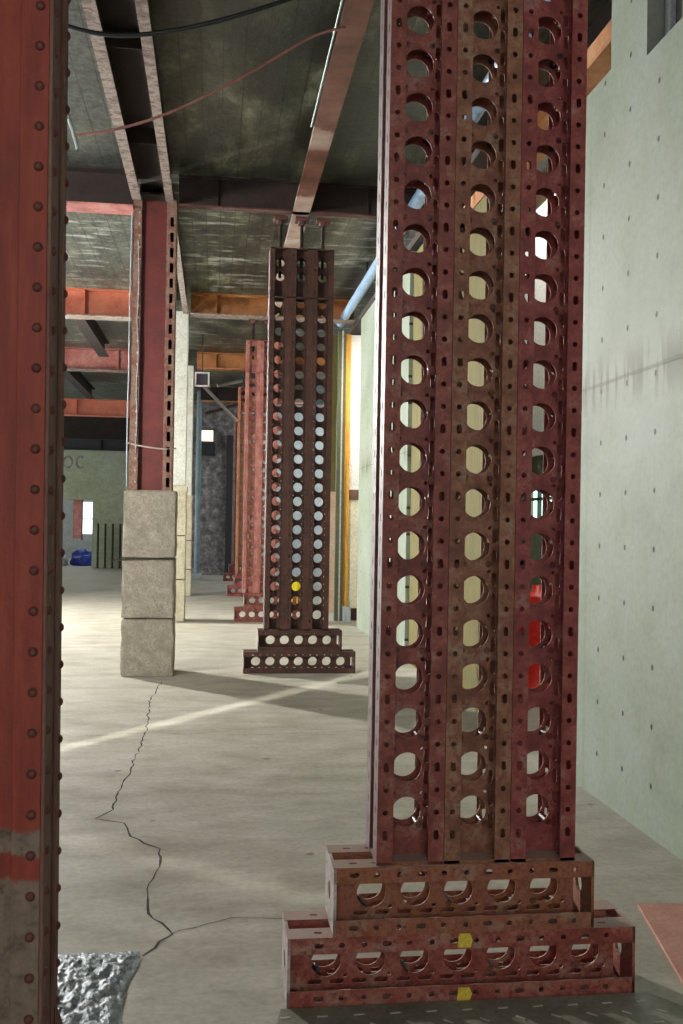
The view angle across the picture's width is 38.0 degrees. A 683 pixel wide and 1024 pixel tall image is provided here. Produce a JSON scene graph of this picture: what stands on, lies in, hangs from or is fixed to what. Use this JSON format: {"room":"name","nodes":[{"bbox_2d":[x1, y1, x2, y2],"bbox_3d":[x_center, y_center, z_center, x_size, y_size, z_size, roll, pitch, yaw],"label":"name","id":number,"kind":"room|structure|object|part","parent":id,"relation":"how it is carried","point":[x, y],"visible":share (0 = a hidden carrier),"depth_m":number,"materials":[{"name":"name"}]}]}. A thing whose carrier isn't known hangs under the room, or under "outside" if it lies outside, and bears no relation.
{"room":"construction site","nodes":[
{"label":"construction site","id":0,"kind":"room"},
{"bbox_2d":[73,500,81,538],"bbox_3d":[-8.960,0.248,33.662,0.280,1.320,0.150,1,-1,-7],"label":"trim","id":1,"kind":"structure","parent":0,"point":[77,504],"depth_m":33.59,"materials":[{"name":"red metal"}]},
{"bbox_2d":[63,499,92,555],"bbox_3d":[-10.103,-0.648,43.884,9.000,5.220,0.400,1,-1,-7],"label":"wall","id":2,"kind":"structure","parent":0,"point":[70,545],"depth_m":43.44,"materials":[{"name":"grey concrete"}]},
{"bbox_2d":[63,450,128,567],"bbox_3d":[-9.700,-0.769,33.196,9.100,5.220,0.308,1,-1,-7],"label":"wall","id":3,"kind":"structure","parent":0,"point":[99,477],"depth_m":33.25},
{"bbox_2d":[81,500,92,539],"bbox_3d":[-8.619,0.279,33.670,0.400,1.370,0.100,1,-1,-7],"label":"window","id":4,"kind":"structure","parent":3,"relation":"in","point":[87,507],"depth_m":33.68,"materials":[{"name":"white"}]},
{"bbox_2d":[64,416,129,439],"bbox_3d":[-9.170,-2.862,33.082,8.050,1.020,0.090,1,-1,-7],"label":"trim","id":5,"kind":"structure","parent":3,"relation":"attached to","point":[74,426],"depth_m":33.16,"materials":[{"name":"metal"}]},
{"bbox_2d":[191,401,336,575],"bbox_3d":[-0.195,-0.652,30.376,8.750,5.220,0.300,1,-1,-7],"label":"wall","id":6,"kind":"structure","parent":0,"point":[213,468],"depth_m":29.78,"materials":[{"name":"grey concrete"}]},
{"bbox_2d":[201,430,214,455],"bbox_3d":[-3.997,-2.072,29.594,0.460,0.760,0.280,1,-1,-7],"label":"wall light","id":7,"kind":"object","parent":6,"relation":"attached to","point":[208,444],"visible":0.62,"depth_m":29.49,"materials":[{"name":"beige"}]},
{"bbox_2d":[202,430,212,440],"bbox_3d":[-3.998,-2.272,29.545,0.340,0.320,0.020,1,-1,-7],"label":"diffuser","id":8,"kind":"object","parent":7,"relation":"attached to","point":[207,435],"depth_m":29.54,"materials":[{"name":"beige plastic"}]},
{"bbox_2d":[201,442,214,455],"bbox_3d":[-4.000,-1.887,29.592,0.460,0.390,0.280,1,-1,-7],"label":"hood","id":9,"kind":"object","parent":7,"relation":"attached to","point":[208,448],"depth_m":29.46,"materials":[{"name":"black metal"}]},
{"bbox_2d":[225,435,233,575],"bbox_3d":[-3.373,-0.200,29.741,0.200,4.200,0.150,1,-1,-7],"label":"trim","id":10,"kind":"structure","parent":6,"relation":"attached to","point":[230,438],"depth_m":29.67,"materials":[{"name":"metal"}]},
{"bbox_2d":[64,0,609,404],"bbox_3d":[-3.457,-3.566,19.758,18.000,0.250,52.000,1,-1,-7],"label":"ceiling","id":11,"kind":"structure","parent":0,"point":[258,126],"depth_m":9.42,"materials":[{"name":"concrete"}]},
{"bbox_2d":[67,114,79,151],"bbox_3d":[-1.848,-2.950,6.362,0.359,1.263,0.054,1,-1,-7],"label":"fluorescent light","id":12,"kind":"object","parent":11,"relation":"hanging from","point":[69,118],"visible":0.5,"depth_m":6.37,"materials":[{"name":"white glass"}]},
{"bbox_2d":[65,347,130,372],"bbox_3d":[-7.550,-3.264,20.746,7.940,0.460,0.300,1,-1,-7],"label":"cross beam","id":13,"kind":"structure","parent":11,"relation":"attached to","point":[76,359],"depth_m":21.02,"materials":[{"name":"red metal"}]},
{"bbox_2d":[65,287,131,320],"bbox_3d":[-6.865,-3.333,15.289,7.920,0.430,0.320,1,-1,-7],"label":"cross beam","id":14,"kind":"structure","parent":11,"relation":"attached to","point":[80,303],"depth_m":15.65,"materials":[{"name":"metal"}]},
{"bbox_2d":[73,319,108,356],"bbox_3d":[-4.511,-3.280,17.856,0.200,0.280,4.200,1,-1,-7],"label":"stub","id":15,"kind":"object","parent":14,"relation":"attached to","point":[90,329],"visible":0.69,"depth_m":18.14,"materials":[{"name":"metal"}]},
{"bbox_2d":[66,165,133,214],"bbox_3d":[-6.131,-3.406,9.839,8.000,0.390,0.300,1,-1,-7],"label":"cross beam","id":16,"kind":"structure","parent":11,"relation":"attached to","point":[91,189],"depth_m":10.28,"materials":[{"name":"metal"}]},
{"bbox_2d":[81,0,173,201],"bbox_3d":[-1.490,-3.404,6.679,0.420,0.318,7.160,1,-1,-7],"label":"girder","id":17,"kind":"object","parent":11,"relation":"attached to","point":[128,67],"visible":0.92,"depth_m":7.82,"materials":[{"name":"metal"}]},
{"bbox_3d":[-1.487,-3.475,6.680,0.320,0.020,7.160,1,-1,-7],"label":"plate","id":18,"kind":"part","parent":17,"relation":"part of","materials":[{"name":"metal"}]},
{"bbox_2d":[140,185,187,313],"bbox_3d":[-2.325,-3.339,13.238,0.420,0.318,5.125,1,-1,-7],"label":"girder","id":19,"kind":"object","parent":11,"relation":"attached to","point":[181,287],"visible":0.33,"depth_m":13.03,"materials":[{"name":"metal"}]},
{"bbox_3d":[-2.322,-3.410,13.239,0.320,0.020,5.125,1,-1,-7],"label":"plate","id":20,"kind":"part","parent":19,"relation":"part of","materials":[{"name":"metal"}]},
{"bbox_2d":[69,0,293,37],"bbox_3d":[-1.035,-3.198,5.999,2.573,0.753,0.128,1,-1,-7],"label":"power cable","id":21,"kind":"object","parent":11,"relation":"hanging from","point":[279,2],"visible":0.88,"depth_m":5.94,"materials":[{"name":"black rubber"}]},
{"bbox_2d":[195,334,209,386],"bbox_3d":[-2.680,-2.921,19.108,0.280,1.030,0.172,1,-1,-7],"label":"junction box","id":22,"kind":"object","parent":11,"relation":"hanging from","point":[201,378],"visible":1,"depth_m":19.03,"materials":[{"name":"metal"}]},
{"bbox_2d":[194,374,237,421],"bbox_3d":[-3.144,-2.855,23.546,0.076,1.048,4.022,1,-1,13],"label":"conduit","id":23,"kind":"object","parent":11,"relation":"attached to","point":[209,392],"visible":0.59,"depth_m":24.20,"materials":[{"name":"metal"}]},
{"bbox_2d":[204,401,244,414],"bbox_3d":[-2.420,-2.867,25.780,2.804,0.946,0.076,2,-1,-45],"label":"conduit","id":24,"kind":"object","parent":11,"relation":"attached to","point":[236,404],"visible":0.34,"depth_m":25.08,"materials":[{"name":"metal"}]},
{"bbox_2d":[217,377,255,386],"bbox_3d":[-2.442,-3.169,24.016,1.191,0.387,0.076,1,-1,-27],"label":"conduit","id":25,"kind":"object","parent":11,"relation":"attached to","point":[241,380],"visible":0.66,"depth_m":23.87,"materials":[{"name":"metal"}]},
{"bbox_2d":[201,387,302,404],"bbox_3d":[-2.387,-3.153,26.947,2.850,0.370,0.300,1,-1,-7],"label":"cross beam","id":26,"kind":"structure","parent":11,"relation":"attached to","point":[225,395],"depth_m":26.83,"materials":[{"name":"metal"}]},
{"bbox_2d":[197,352,324,373],"bbox_3d":[-1.692,-3.222,21.491,2.850,0.340,0.300,1,-1,-7],"label":"cross beam","id":27,"kind":"structure","parent":11,"relation":"attached to","point":[211,361],"depth_m":21.37,"materials":[{"name":"orange metal"}]},
{"bbox_2d":[190,292,354,323],"bbox_3d":[-1.101,-3.278,15.972,2.630,0.340,0.300,1,-1,-7],"label":"cross beam","id":28,"kind":"structure","parent":11,"relation":"attached to","point":[203,305],"depth_m":15.88,"materials":[{"name":"orange metal"}]},
{"bbox_2d":[178,175,424,218],"bbox_3d":[-0.373,-3.341,10.571,2.690,0.320,0.100,1,-1,-7],"label":"cross beam","id":29,"kind":"structure","parent":11,"relation":"attached to","point":[195,192],"depth_m":10.51,"materials":[{"name":"metal"}]},
{"bbox_2d":[267,0,374,315],"bbox_3d":[0.196,-3.390,5.553,0.209,0.318,20.900,1,-1,-7],"label":"beam","id":30,"kind":"structure","parent":11,"relation":"attached to","point":[355,16],"depth_m":7.73,"materials":[{"name":"metal"}]},
{"bbox_2d":[74,27,345,136],"bbox_3d":[-0.844,-2.817,6.473,1.742,0.847,0.018,1,-1,-7],"label":"cable","id":31,"kind":"object","parent":30,"relation":"hanging from","point":[338,28],"visible":1,"depth_m":6.47,"materials":[{"name":"rubber"}]},
{"bbox_2d":[337,0,549,326],"bbox_3d":[0.897,-3.323,9.422,0.140,0.338,14.400,1,-1,-7],"label":"pipe","id":32,"kind":"object","parent":11,"relation":"hanging from","point":[417,201],"visible":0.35,"depth_m":13.08,"materials":[{"name":"metal"}]},
{"bbox_2d":[58,556,682,1023],"bbox_3d":[-3.544,1.903,19.692,18.000,0.251,52.000,1,-1,-7],"label":"floor","id":33,"kind":"structure","parent":0,"point":[201,804],"depth_m":5.52,"materials":[{"name":"concrete"}]},
{"bbox_2d":[0,0,70,1023],"bbox_3d":[-1.050,-0.982,2.774,0.709,5.209,0.440,1,-1,-7],"label":"column","id":34,"kind":"structure","parent":33,"relation":"on","point":[35,35],"depth_m":2.66,"materials":[{"name":"metal"}]},
{"bbox_3d":[-0.808,-0.980,2.800,0.024,5.200,0.270,1,-1,-7],"label":"plate","id":35,"kind":"part","parent":34,"relation":"part of","materials":[{"name":"red metal"}]},
{"bbox_3d":[-1.091,1.518,2.744,0.670,0.200,0.440,1,-1,-7],"label":"plate","id":36,"kind":"part","parent":34,"relation":"part of","materials":[{"name":"red metal"}]},
{"bbox_2d":[62,555,68,565],"bbox_3d":[-9.800,1.622,34.412,0.652,0.464,0.631,1,-1,-7],"label":"plastic sack","id":37,"kind":"object","parent":33,"relation":"on","point":[65,558],"visible":0.34,"depth_m":34.27,"materials":[{"name":"white plastic"}]},
{"bbox_2d":[70,549,91,565],"bbox_3d":[-9.015,1.579,34.740,0.968,0.582,0.858,1,-1,-7],"label":"heap","id":38,"kind":"object","parent":33,"relation":"on","point":[80,557],"visible":0.76,"depth_m":34.42,"materials":[{"name":"blue plastic"}]},
{"bbox_2d":[95,524,99,567],"bbox_3d":[-8.096,1.123,32.932,0.140,1.480,0.140,1,-1,-7],"label":"bar","id":39,"kind":"object","parent":33,"relation":"on","point":[97,559],"visible":1,"depth_m":32.91,"materials":[{"name":"black metal"}]},
{"bbox_2d":[57,951,140,1023],"bbox_3d":[-0.848,1.611,3.293,0.312,0.024,0.752,1,-1,-7],"label":"sheet","id":40,"kind":"object","parent":33,"relation":"on","point":[92,986],"visible":0.83,"depth_m":3.37,"materials":[{"name":"silver metal"}]},
{"bbox_2d":[103,524,106,567],"bbox_3d":[-7.858,1.128,32.962,0.140,1.480,0.140,1,-1,-7],"label":"bar","id":41,"kind":"object","parent":33,"relation":"on","point":[105,526],"visible":1,"depth_m":32.94,"materials":[{"name":"black metal"}]},
{"bbox_2d":[111,524,113,567],"bbox_3d":[-7.620,1.132,32.992,0.140,1.480,0.140,1,-1,-7],"label":"bar","id":42,"kind":"object","parent":33,"relation":"on","point":[112,546],"visible":1,"depth_m":32.96,"materials":[{"name":"black metal"}]},
{"bbox_2d":[118,524,120,567],"bbox_3d":[-7.382,1.136,33.023,0.140,1.480,0.140,1,-1,-7],"label":"bar","id":43,"kind":"object","parent":33,"relation":"on","point":[119,566],"visible":1,"depth_m":33.00,"materials":[{"name":"black metal"}]},
{"bbox_2d":[112,198,177,675],"bbox_3d":[-2.039,-0.782,10.440,0.632,4.953,0.540,1,-1,-7],"label":"column","id":44,"kind":"structure","parent":33,"relation":"on","point":[150,502],"depth_m":10.28,"materials":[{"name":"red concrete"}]},
{"bbox_3d":[-2.032,0.489,10.171,0.621,0.036,0.019,1,-1,-8],"label":"bent rod","id":45,"kind":"part","parent":44,"relation":"part of","materials":[{"name":"black metal"}]},
{"bbox_3d":[-1.982,-1.724,10.360,0.270,3.070,0.020,1,-1,-7],"label":"web plate","id":46,"kind":"part","parent":44,"relation":"part of","materials":[{"name":"red metal"}]},
{"bbox_3d":[-2.005,-1.730,10.657,0.420,3.050,0.015,1,-1,-7],"label":"plate","id":47,"kind":"part","parent":44,"relation":"part of","materials":[{"name":"metal"}]},
{"bbox_3d":[-1.774,-1.718,10.518,0.011,3.070,0.358,1,-1,-7],"label":"plate","id":48,"kind":"part","parent":44,"relation":"part of","materials":[{"name":"metal"}]},
{"bbox_2d":[173,311,188,621],"bbox_3d":[-2.745,-0.727,15.969,0.535,4.953,0.520,1,-1,-7],"label":"column","id":49,"kind":"structure","parent":33,"relation":"on","point":[182,320],"depth_m":15.77,"materials":[{"name":"white concrete"}]},
{"bbox_3d":[-2.728,-1.808,15.982,0.475,2.790,0.440,1,-1,-7],"label":"casing","id":50,"kind":"part","parent":49,"relation":"part of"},
{"bbox_2d":[185,366,193,595],"bbox_3d":[-3.451,-0.673,21.494,0.470,4.953,0.520,1,-1,-7],"label":"column","id":51,"kind":"structure","parent":33,"relation":"on","point":[188,535],"depth_m":21.30,"materials":[{"name":"white concrete"}]},
{"bbox_3d":[-3.434,-1.754,21.507,0.410,2.790,0.440,1,-1,-7],"label":"casing","id":52,"kind":"part","parent":51,"relation":"part of","materials":[{"name":"white concrete"}]},
{"bbox_2d":[191,391,201,579],"bbox_3d":[-3.954,-0.738,27.328,0.280,5.200,0.240,1,-1,-7],"label":"post","id":53,"kind":"object","parent":33,"relation":"on","point":[196,575],"visible":0.85,"depth_m":27.27,"materials":[{"name":"blue metal"}]},
{"bbox_2d":[223,413,261,580],"bbox_3d":[-2.586,-0.567,27.011,1.200,4.895,0.252,1,-1,-7],"label":"column","id":54,"kind":"object","parent":33,"relation":"on","point":[231,572],"visible":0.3,"depth_m":26.88,"materials":[{"name":"red metal"}]},
{"bbox_3d":[-2.843,-0.373,26.945,0.217,3.582,0.006,1,-1,-7],"label":"upright post","id":55,"kind":"part","parent":54,"relation":"part of","materials":[{"name":"red metal"}]},
{"bbox_3d":[-2.387,-0.365,27.003,0.217,3.582,0.006,1,-1,-7],"label":"upright post","id":56,"kind":"part","parent":54,"relation":"part of","materials":[{"name":"red metal"}]},
{"bbox_2d":[227,371,278,595],"bbox_3d":[-1.858,-0.620,21.609,1.200,4.895,0.252,1,-1,-7],"label":"column","id":57,"kind":"object","parent":33,"relation":"on","point":[237,585],"visible":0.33,"depth_m":21.52,"materials":[{"name":"red metal"}]},
{"bbox_3d":[-2.165,-0.426,21.537,0.217,3.582,0.006,1,-1,-7],"label":"upright post","id":58,"kind":"part","parent":57,"relation":"part of","materials":[{"name":"orange metal"}]},
{"bbox_3d":[-1.937,-0.422,21.566,0.217,3.582,0.006,1,-1,-7],"label":"upright post","id":59,"kind":"part","parent":57,"relation":"part of","materials":[{"name":"orange metal"}]},
{"bbox_3d":[-1.709,-0.418,21.595,0.217,3.582,0.006,1,-1,-7],"label":"upright post","id":60,"kind":"part","parent":57,"relation":"part of","materials":[{"name":"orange metal"}]},
{"bbox_2d":[234,319,299,621],"bbox_3d":[-1.106,-0.674,16.090,1.200,4.895,0.252,1,-1,-7],"label":"column","id":61,"kind":"object","parent":33,"relation":"on","point":[258,367],"visible":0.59,"depth_m":15.98,"materials":[{"name":"red metal"}]},
{"bbox_3d":[-1.462,-0.481,16.012,0.217,3.582,0.006,1,-1,-7],"label":"upright post","id":62,"kind":"part","parent":61,"relation":"part of","materials":[{"name":"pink metal"}]},
{"bbox_3d":[-1.234,-0.477,16.041,0.217,3.582,0.006,1,-1,-7],"label":"upright post","id":63,"kind":"part","parent":61,"relation":"part of","materials":[{"name":"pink metal"}]},
{"bbox_3d":[-1.006,-0.473,16.070,0.217,3.582,0.006,1,-1,-7],"label":"upright post","id":64,"kind":"part","parent":61,"relation":"part of","materials":[{"name":"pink metal"}]},
{"bbox_2d":[291,576,302,603],"bbox_3d":[-0.838,1.541,19.234,0.640,0.550,0.640,1,-1,-7],"label":"plastic tub","id":65,"kind":"object","parent":33,"relation":"on","point":[296,585],"visible":0.02,"depth_m":18.96,"materials":[{"name":"yellow plastic"}]},
{"bbox_2d":[242,215,355,673],"bbox_3d":[-0.425,-0.727,10.704,1.200,4.895,0.252,1,-1,-7],"label":"column","id":66,"kind":"object","parent":33,"relation":"on","point":[290,291],"visible":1,"depth_m":10.62,"materials":[{"name":"brown metal"}]},
{"bbox_3d":[-1.052,1.595,10.595,0.010,0.225,0.240,1,-1,-7],"label":"plate","id":67,"kind":"part","parent":66,"relation":"part of","materials":[{"name":"metal"}]},
{"bbox_3d":[-0.899,1.369,10.617,0.010,0.225,0.240,1,-1,-7],"label":"plate","id":68,"kind":"part","parent":66,"relation":"part of","materials":[{"name":"metal"}]},
{"bbox_3d":[-0.692,-0.533,10.636,0.217,3.582,0.006,1,-1,-7],"label":"upright post","id":69,"kind":"part","parent":66,"relation":"part of","materials":[{"name":"brown metal"}]},
{"bbox_3d":[-0.661,-2.819,10.700,0.225,0.010,0.240,1,-1,-7],"label":"cap plate","id":70,"kind":"part","parent":66,"relation":"part of","materials":[{"name":"brown metal"}]},
{"bbox_3d":[-0.669,-2.296,10.694,0.225,0.010,0.240,1,-1,-7],"label":"splice plate","id":71,"kind":"part","parent":66,"relation":"part of","materials":[{"name":"brown metal"}]},
{"bbox_3d":[-0.464,-0.529,10.665,0.217,3.582,0.006,1,-1,-7],"label":"upright post","id":72,"kind":"part","parent":66,"relation":"part of","materials":[{"name":"brown metal"}]},
{"bbox_3d":[-0.441,-2.292,10.723,0.225,0.010,0.240,1,-1,-7],"label":"splice plate","id":73,"kind":"part","parent":66,"relation":"part of","materials":[{"name":"brown metal"}]},
{"bbox_3d":[-0.432,-2.815,10.729,0.225,0.010,0.240,1,-1,-7],"label":"cap plate","id":74,"kind":"part","parent":66,"relation":"part of","materials":[{"name":"brown metal"}]},
{"bbox_3d":[-0.236,-0.525,10.694,0.217,3.582,0.006,1,-1,-7],"label":"upright post","id":75,"kind":"part","parent":66,"relation":"part of","materials":[{"name":"brown metal"}]},
{"bbox_3d":[-0.213,-2.288,10.752,0.225,0.010,0.240,1,-1,-7],"label":"splice plate","id":76,"kind":"part","parent":66,"relation":"part of","materials":[{"name":"brown metal"}]},
{"bbox_3d":[-0.204,-2.811,10.758,0.225,0.010,0.240,1,-1,-7],"label":"cap plate","id":77,"kind":"part","parent":66,"relation":"part of","materials":[{"name":"brown metal"}]},
{"bbox_3d":[-0.016,1.385,10.729,0.010,0.225,0.240,1,-1,-7],"label":"plate","id":78,"kind":"part","parent":66,"relation":"part of","materials":[{"name":"brown metal"}]},
{"bbox_3d":[0.129,1.616,10.745,0.010,0.225,0.240,1,-1,-7],"label":"plate","id":79,"kind":"part","parent":66,"relation":"part of","materials":[{"name":"brown metal"}]},
{"bbox_2d":[321,330,360,621],"bbox_3d":[0.424,-0.598,16.417,1.440,4.800,0.350,1,-1,-7],"label":"door","id":80,"kind":"structure","parent":33,"relation":"on","point":[346,347],"depth_m":16.46,"materials":[{"name":"metal"}]},
{"bbox_3d":[-0.058,-0.606,16.406,0.060,4.800,0.090,1,-1,-7],"label":"green post","id":81,"kind":"part","parent":80,"relation":"part of","materials":[{"name":"metal"}]},
{"bbox_3d":[0.019,-0.605,16.415,0.045,4.800,0.090,1,-1,-7],"label":"green post","id":82,"kind":"part","parent":80,"relation":"part of","materials":[{"name":"metal"}]},
{"bbox_3d":[0.078,-0.653,16.489,0.090,4.600,0.100,1,-1,-7],"label":"yellow timber post","id":83,"kind":"part","parent":80,"relation":"part of","materials":[{"name":"yellow wood"}]},
{"bbox_3d":[0.613,-0.278,16.578,1.015,0.170,0.070,1,-1,-7],"label":"brown rail","id":84,"kind":"part","parent":80,"relation":"part of","materials":[{"name":"brown wood"}]},
{"bbox_2d":[408,196,491,711],"bbox_3d":[1.085,-0.642,9.721,0.080,4.750,3.700,1,-1,-7],"label":"wall panel","id":85,"kind":"object","parent":33,"relation":"on","point":[477,242],"visible":0.14,"depth_m":8.87,"materials":[{"name":"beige paint"}]},
{"bbox_3d":[0.882,-0.626,11.309,0.080,4.750,0.500,1,-1,-7],"label":"plywood post","id":86,"kind":"part","parent":85,"relation":"part of","materials":[{"name":"beige wood"}]},
{"bbox_2d":[282,0,634,1008],"bbox_3d":[0.437,-0.799,3.491,1.200,4.895,0.254,1,-1,-7],"label":"column","id":87,"kind":"object","parent":33,"relation":"on","point":[440,844],"visible":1,"depth_m":3.42,"materials":[{"name":"red metal"}]},
{"bbox_3d":[-0.189,1.523,3.383,0.010,0.225,0.240,1,-1,-7],"label":"plate","id":88,"kind":"part","parent":87,"relation":"part of","materials":[{"name":"metal"}]},
{"bbox_3d":[-0.037,1.297,3.405,0.010,0.225,0.240,1,-1,-7],"label":"plate","id":89,"kind":"part","parent":87,"relation":"part of","materials":[{"name":"metal"}]},
{"bbox_3d":[0.215,1.183,3.450,0.225,0.010,0.240,1,-1,-7],"label":"foot plate","id":90,"kind":"part","parent":87,"relation":"part of","materials":[{"name":"red metal"}]},
{"bbox_3d":[0.253,-0.603,3.436,0.217,3.582,0.006,1,-1,-7],"label":"upright post","id":91,"kind":"part","parent":87,"relation":"part of","materials":[{"name":"red metal"}]},
{"bbox_3d":[0.444,1.187,3.479,0.225,0.010,0.240,1,-1,-7],"label":"foot plate","id":92,"kind":"part","parent":87,"relation":"part of","materials":[{"name":"brown metal"}]},
{"bbox_3d":[0.481,-0.599,3.465,0.217,3.582,0.006,1,-1,-7],"label":"upright post","id":93,"kind":"part","parent":87,"relation":"part of","materials":[{"name":"brown metal"}]},
{"bbox_3d":[0.673,1.190,3.509,0.225,0.010,0.240,1,-1,-7],"label":"foot plate","id":94,"kind":"part","parent":87,"relation":"part of","materials":[{"name":"brown metal"}]},
{"bbox_3d":[0.710,-0.595,3.494,0.217,3.582,0.006,1,-1,-7],"label":"upright post","id":95,"kind":"part","parent":87,"relation":"part of","materials":[{"name":"red metal"}]},
{"bbox_3d":[0.846,1.313,3.517,0.010,0.225,0.240,1,-1,-7],"label":"plate","id":96,"kind":"part","parent":87,"relation":"part of","materials":[{"name":"brown metal"}]},
{"bbox_3d":[0.991,1.544,3.533,0.010,0.225,0.240,1,-1,-7],"label":"plate","id":97,"kind":"part","parent":87,"relation":"part of","materials":[{"name":"red paint"}]},
{"bbox_2d":[277,992,682,1023],"bbox_3d":[0.492,1.634,2.648,1.740,0.010,1.362,1,-1,-7],"label":"plate","id":98,"kind":"object","parent":33,"relation":"on","point":[640,1007],"visible":1,"depth_m":3.25,"materials":[{"name":"metal"}]},
{"bbox_2d":[519,585,549,688],"bbox_3d":[1.815,1.208,9.191,0.600,1.060,0.600,1,-1,-7],"label":"drum","id":99,"kind":"object","parent":33,"relation":"on","point":[535,594],"visible":0.14,"depth_m":8.98,"materials":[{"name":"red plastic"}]},
{"bbox_2d":[637,903,682,984],"bbox_3d":[1.427,1.658,3.721,0.422,0.014,0.990,1,-1,4],"label":"board","id":100,"kind":"object","parent":33,"relation":"on","point":[665,920],"visible":1,"depth_m":3.94,"materials":[{"name":"brown wood"}]},
{"bbox_2d":[357,251,416,645],"bbox_3d":[0.666,-0.629,13.509,0.295,4.800,3.920,1,-1,-7],"label":"wall","id":101,"kind":"structure","parent":0,"point":[368,320],"depth_m":14.38,"materials":[{"name":"paint"}]},
{"bbox_2d":[347,111,538,334],"bbox_3d":[0.809,-3.076,12.735,0.330,0.080,10.000,1,-1,-7],"label":"trim","id":102,"kind":"structure","parent":101,"relation":"on","point":[478,157],"depth_m":11.25,"materials":[{"name":"metal"}]},
{"bbox_2d":[463,0,611,208],"bbox_3d":[1.446,-3.142,8.885,0.240,0.500,6.000,1,-1,-7],"label":"beam","id":103,"kind":"structure","parent":101,"relation":"attached to","point":[599,37],"depth_m":6.63,"materials":[{"name":"orange-brown painted steel"}]},
{"bbox_2d":[520,194,555,590],"bbox_3d":[1.999,-0.841,11.553,0.150,5.220,12.400,1,-1,-7],"label":"wall","id":104,"kind":"structure","parent":0,"point":[541,201],"depth_m":10.44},
{"bbox_2d":[531,455,551,517],"bbox_3d":[2.140,-0.230,10.204,0.070,0.730,1.100,1,-1,-7],"label":"window","id":105,"kind":"structure","parent":104,"relation":"in","point":[537,461],"depth_m":10.46,"materials":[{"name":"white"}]},
{"bbox_2d":[576,0,682,860],"bbox_3d":[2.436,-0.968,0.312,0.350,5.220,11.985,1,-1,-7],"label":"wall","id":106,"kind":"structure","parent":0,"point":[629,751],"depth_m":5.42,"materials":[{"name":"concrete"}]},
{"bbox_2d":[665,0,675,34],"bbox_3d":[1.766,-2.994,5.310,0.030,1.070,0.070,1,-1,-7],"label":"trim","id":107,"kind":"structure","parent":106,"relation":"attached to","point":[670,5],"depth_m":5.28,"materials":[{"name":"grey metal"}]},
{"bbox_2d":[676,0,682,23],"bbox_3d":[1.931,-3.002,4.444,0.080,1.070,1.870,1,-1,-7],"label":"panel","id":108,"kind":"object","parent":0,"point":[679,3],"depth_m":5.23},
{"bbox_3d":[-12.617,-0.906,25.622,0.600,5.220,1.200,1,-1,-7],"label":"wall pier","id":109,"kind":"object","parent":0,"visible":0},
{"bbox_2d":[64,398,129,417],"bbox_3d":[-8.251,-2.800,26.197,7.940,0.440,0.300,1,-1,-7],"label":"cross beam","id":110,"kind":"structure","parent":109,"relation":"attached to","point":[75,407],"depth_m":26.39,"materials":[{"name":"orange metal"}]},
{"bbox_2d":[65,371,94,398],"bbox_3d":[-6.308,-3.159,23.726,0.200,0.280,5.200,1,-1,-7],"label":"stub","id":111,"kind":"object","parent":110,"relation":"on","point":[76,378],"visible":0.69,"depth_m":24.01,"materials":[{"name":"metal"}]},
{"bbox_3d":[-4.861,-0.709,31.799,0.150,5.220,4.300,1,-1,-7],"label":"wall","id":112,"kind":"structure","parent":0,"visible":0},
{"bbox_2d":[64,438,128,450],"bbox_3d":[-8.967,-2.185,31.745,7.940,0.360,0.300,1,-1,-7],"label":"cross beam","id":113,"kind":"structure","parent":112,"relation":"attached to","point":[71,443],"depth_m":31.85,"materials":[{"name":"grey metal"}]}
]}

